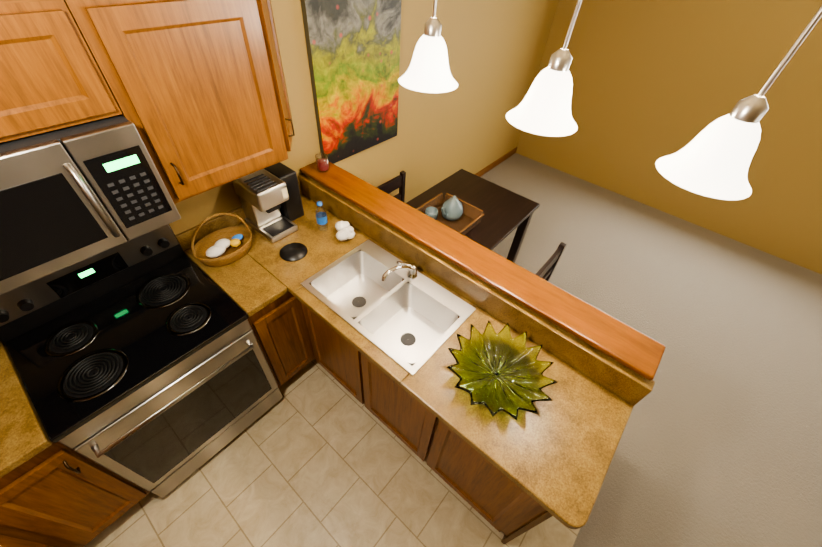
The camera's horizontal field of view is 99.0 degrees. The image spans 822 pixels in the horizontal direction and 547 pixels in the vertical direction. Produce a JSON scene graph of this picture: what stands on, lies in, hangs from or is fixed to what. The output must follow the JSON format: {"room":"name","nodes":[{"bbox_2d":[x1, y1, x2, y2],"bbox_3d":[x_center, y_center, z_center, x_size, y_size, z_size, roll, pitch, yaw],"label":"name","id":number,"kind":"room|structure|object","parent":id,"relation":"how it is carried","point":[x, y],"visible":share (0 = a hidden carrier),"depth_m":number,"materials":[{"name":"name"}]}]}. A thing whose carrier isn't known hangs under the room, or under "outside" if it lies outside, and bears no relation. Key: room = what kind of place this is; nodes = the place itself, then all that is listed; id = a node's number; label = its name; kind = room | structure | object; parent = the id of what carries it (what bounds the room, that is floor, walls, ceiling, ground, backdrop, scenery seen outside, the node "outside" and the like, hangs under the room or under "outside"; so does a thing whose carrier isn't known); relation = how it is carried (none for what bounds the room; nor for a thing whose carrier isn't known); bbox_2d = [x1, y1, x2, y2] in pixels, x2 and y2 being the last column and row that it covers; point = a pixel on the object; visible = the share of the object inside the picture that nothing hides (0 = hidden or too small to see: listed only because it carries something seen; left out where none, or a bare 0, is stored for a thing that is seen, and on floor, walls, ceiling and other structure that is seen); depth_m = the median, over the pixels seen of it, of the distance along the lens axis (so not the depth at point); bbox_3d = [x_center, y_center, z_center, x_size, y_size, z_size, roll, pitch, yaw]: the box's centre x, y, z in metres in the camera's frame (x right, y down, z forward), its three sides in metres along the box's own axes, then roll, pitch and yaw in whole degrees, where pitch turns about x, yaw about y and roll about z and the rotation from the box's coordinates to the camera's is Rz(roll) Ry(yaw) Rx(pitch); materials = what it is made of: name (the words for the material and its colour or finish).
{"room":"kitchen","nodes":[
{"label":"kitchen","id":0,"kind":"room"},
{"bbox_2d":[84,359,579,546],"bbox_3d":[-0.636,1.296,1.867,2.410,0.014,2.680,33,52,25],"label":"floor","id":1,"kind":"structure","parent":0,"point":[317,455],"depth_m":1.93,"materials":[{"name":"beige tile"}]},
{"bbox_2d":[0,442,149,546],"bbox_3d":[-1.645,0.854,1.598,0.663,0.876,0.348,33,52,25],"label":"base cabinet","id":2,"kind":"object","parent":1,"relation":"on","point":[57,494],"depth_m":1.41,"materials":[{"name":"brown wood"}]},
{"bbox_2d":[0,340,51,477],"bbox_3d":[-1.592,0.478,1.256,0.657,0.138,0.274,33,52,25],"label":"countertop","id":3,"kind":"structure","parent":2,"relation":"on","point":[23,435],"depth_m":1.26,"materials":[{"name":"laminate"}]},
{"bbox_2d":[0,224,282,497],"bbox_3d":[-1.256,0.476,1.799,0.704,1.120,0.756,33,52,25],"label":"stove","id":4,"kind":"object","parent":1,"relation":"on","point":[140,361],"visible":1,"depth_m":1.56,"materials":[{"name":"black metal"}]},
{"bbox_2d":[248,292,327,387],"bbox_3d":[-0.929,0.297,2.201,0.687,0.876,0.294,33,52,25],"label":"base cabinet","id":5,"kind":"object","parent":1,"relation":"on","point":[286,331],"depth_m":2.02,"materials":[{"name":"brown wood"}]},
{"bbox_2d":[175,219,287,316],"bbox_3d":[-0.934,-0.046,1.822,0.657,0.138,0.217,33,52,25],"label":"countertop","id":6,"kind":"structure","parent":5,"relation":"on","point":[252,284],"depth_m":1.81,"materials":[{"name":"laminate"}]},
{"bbox_2d":[191,213,251,266],"bbox_3d":[-0.999,-0.201,1.835,0.230,0.251,0.313,33,52,25],"label":"basket","id":7,"kind":"object","parent":6,"relation":"on","point":[223,246],"visible":1,"depth_m":1.88,"materials":[{"name":"wicker"}]},
{"bbox_2d":[212,174,654,528],"bbox_3d":[-0.077,0.104,1.725,2.187,0.171,0.633,33,52,25],"label":"countertop","id":8,"kind":"structure","parent":5,"relation":"on","point":[554,456],"depth_m":1.47,"materials":[{"name":"laminate"}]},
{"bbox_2d":[232,162,303,242],"bbox_3d":[-0.786,-0.423,2.022,0.275,0.319,0.295,33,52,25],"label":"coffee maker","id":9,"kind":"object","parent":8,"relation":"on","point":[270,200],"visible":0.9,"depth_m":1.98,"materials":[{"name":"silver metal"}]},
{"bbox_2d":[280,243,306,261],"bbox_3d":[-0.654,-0.120,1.956,0.150,0.006,0.150,33,52,25],"label":"trivet","id":10,"kind":"object","parent":8,"relation":"on","point":[290,252],"visible":1,"depth_m":1.95,"materials":[{"name":"black plastic"}]},
{"bbox_2d":[315,201,327,230],"bbox_3d":[-0.525,-0.337,2.053,0.063,0.186,0.063,33,52,25],"label":"water bottle","id":11,"kind":"object","parent":8,"relation":"on","point":[321,218],"visible":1,"depth_m":2.05,"materials":[{"name":"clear plastic"}]},
{"bbox_2d":[335,221,354,240],"bbox_3d":[-0.400,-0.249,2.048,0.150,0.078,0.130,33,52,25],"label":"cloth","id":12,"kind":"object","parent":8,"relation":"on","point":[345,229],"visible":1,"depth_m":2.02,"materials":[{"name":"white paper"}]},
{"bbox_2d":[300,239,475,375],"bbox_3d":[-0.126,0.172,1.828,0.756,0.170,0.486,33,52,25],"label":"sink","id":13,"kind":"object","parent":8,"relation":"in","point":[410,326],"visible":0.79,"depth_m":1.85,"materials":[{"name":"white ceramic"}]},
{"bbox_2d":[381,261,417,280],"bbox_3d":[-0.054,0.001,1.758,0.060,0.176,0.262,33,52,25],"label":"faucet","id":14,"kind":"object","parent":8,"relation":"on","point":[412,273],"visible":1,"depth_m":1.75,"materials":[{"name":"silver metal"}]},
{"bbox_2d":[447,320,556,419],"bbox_3d":[0.370,0.403,1.475,0.455,0.084,0.455,33,52,25],"label":"glass bowl","id":15,"kind":"object","parent":8,"relation":"on","point":[495,372],"visible":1,"depth_m":1.48,"materials":[{"name":"green glass"}]},
{"bbox_2d":[169,0,558,234],"bbox_3d":[-0.406,-1.064,2.478,0.100,2.440,6.100,33,52,25],"label":"wall","id":16,"kind":"structure","parent":0,"point":[495,50],"depth_m":3.04,"materials":[{"name":"brown paint"}]},
{"bbox_2d":[0,0,131,142],"bbox_3d":[-1.327,-0.532,0.922,0.339,0.328,0.759,33,52,25],"label":"upper cabinet","id":17,"kind":"object","parent":16,"relation":"attached to","point":[54,76],"depth_m":1.00,"materials":[{"name":"brown wood"}]},
{"bbox_2d":[0,114,180,294],"bbox_3d":[-1.304,-0.252,1.163,0.442,0.392,0.756,33,52,25],"label":"microwave","id":18,"kind":"object","parent":17,"relation":"attached to","point":[71,195],"visible":1,"depth_m":1.14,"materials":[{"name":"grey metal"}]},
{"bbox_2d":[76,0,294,203],"bbox_3d":[-0.880,-0.766,1.448,0.339,0.700,0.644,33,52,25],"label":"upper cabinet","id":19,"kind":"object","parent":16,"relation":"attached to","point":[195,92],"depth_m":1.32,"materials":[{"name":"brown wood"}]},
{"bbox_2d":[300,0,401,163],"bbox_3d":[-0.328,-1.245,2.237,0.036,0.955,0.720,33,52,25],"label":"picture","id":20,"kind":"object","parent":16,"relation":"attached to","point":[353,49],"visible":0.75,"depth_m":2.17,"materials":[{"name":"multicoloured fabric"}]},
{"bbox_2d":[475,147,516,176],"bbox_3d":[0.404,-0.882,4.015,0.012,0.085,3.320,33,52,25],"label":"baseboard","id":21,"kind":"structure","parent":16,"relation":"attached to","point":[495,163],"depth_m":4.60,"materials":[{"name":"brown wood"}]},
{"bbox_2d":[481,153,821,546],"bbox_3d":[1.361,1.762,1.607,6.320,0.050,7.700,33,52,25],"label":"floor carpet","id":22,"kind":"object","parent":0,"point":[720,444],"depth_m":2.69,"materials":[{"name":"beige carpet"}]},
{"bbox_2d":[377,171,405,201],"bbox_3d":[-0.067,-0.245,2.770,0.420,0.920,0.420,33,52,25],"label":"chair","id":23,"kind":"object","parent":22,"relation":"on","point":[391,185],"visible":0.06,"depth_m":2.63,"materials":[{"name":"brown wood"}]},
{"bbox_2d":[406,169,539,262],"bbox_3d":[0.335,-0.174,2.853,0.750,0.750,1.140,33,52,25],"label":"dining table","id":24,"kind":"object","parent":22,"relation":"on","point":[506,212],"visible":0.38,"depth_m":2.73,"materials":[{"name":"brown wood"}]},
{"bbox_2d":[417,193,483,234],"bbox_3d":[0.213,-0.355,2.433,0.380,0.085,0.540,33,52,25],"label":"wicker tray","id":25,"kind":"object","parent":24,"relation":"on","point":[469,220],"visible":0.38,"depth_m":2.51,"materials":[{"name":"brown wicker"}]},
{"bbox_2d":[425,206,437,219],"bbox_3d":[0.144,-0.416,2.474,0.091,0.075,0.092,33,52,25],"label":"tea cup","id":26,"kind":"object","parent":25,"relation":"on","point":[431,212],"visible":0.69,"depth_m":2.46,"materials":[{"name":"teal ceramic"}]},
{"bbox_2d":[441,195,462,220],"bbox_3d":[0.275,-0.456,2.450,0.160,0.180,0.216,33,52,25],"label":"vase","id":27,"kind":"object","parent":25,"relation":"on","point":[451,208],"visible":1,"depth_m":2.42,"materials":[{"name":"teal ceramic"}]},
{"bbox_2d":[535,242,566,280],"bbox_3d":[0.631,0.146,2.446,0.420,0.920,0.420,33,52,25],"label":"chair","id":28,"kind":"object","parent":22,"relation":"on","point":[545,271],"visible":0.1,"depth_m":2.13,"materials":[{"name":"brown wood"}]},
{"bbox_2d":[516,0,821,273],"bbox_3d":[3.938,-1.045,2.819,6.220,2.440,0.100,33,52,25],"label":"wall","id":29,"kind":"structure","parent":0,"point":[654,81],"depth_m":3.49,"materials":[{"name":"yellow paint"}]},
{"bbox_3d":[0.116,0.194,2.265,2.120,1.050,0.120,33,52,25],"label":"wall","id":30,"kind":"structure","parent":0,"visible":0},
{"bbox_2d":[300,161,665,379],"bbox_3d":[0.169,-0.174,1.864,2.167,0.041,0.200,33,52,25],"label":"bar ledge","id":31,"kind":"object","parent":30,"relation":"on","point":[633,349],"visible":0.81,"depth_m":1.67,"materials":[{"name":"brown wood"}]},
{"bbox_2d":[315,152,329,171],"bbox_3d":[-0.560,-0.702,2.222,0.080,0.095,0.080,33,52,25],"label":"candle","id":32,"kind":"object","parent":31,"relation":"on","point":[323,164],"visible":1,"depth_m":2.21,"materials":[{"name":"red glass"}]},
{"bbox_3d":[1.509,0.008,-0.189,6.320,0.100,7.700,33,52,25],"label":"ceiling","id":33,"kind":"structure","parent":0,"visible":0},
{"bbox_2d":[398,0,457,92],"bbox_3d":[0.089,-0.998,1.194,0.244,0.639,0.244,33,52,25],"label":"pendant light","id":34,"kind":"object","parent":33,"relation":"hanging from","point":[428,71],"visible":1,"depth_m":1.33,"materials":[{"name":"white glass"}]},
{"bbox_2d":[506,0,581,136],"bbox_3d":[0.468,-0.749,0.983,0.244,0.639,0.244,33,52,25],"label":"pendant light","id":35,"kind":"object","parent":33,"relation":"hanging from","point":[543,108],"visible":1,"depth_m":1.12,"materials":[{"name":"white glass"}]},
{"bbox_2d":[656,6,821,199],"bbox_3d":[0.848,-0.501,0.772,0.244,0.639,0.244,33,52,25],"label":"pendant light","id":36,"kind":"object","parent":33,"relation":"hanging from","point":[713,159],"visible":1,"depth_m":0.91,"materials":[{"name":"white glass"}]}
]}

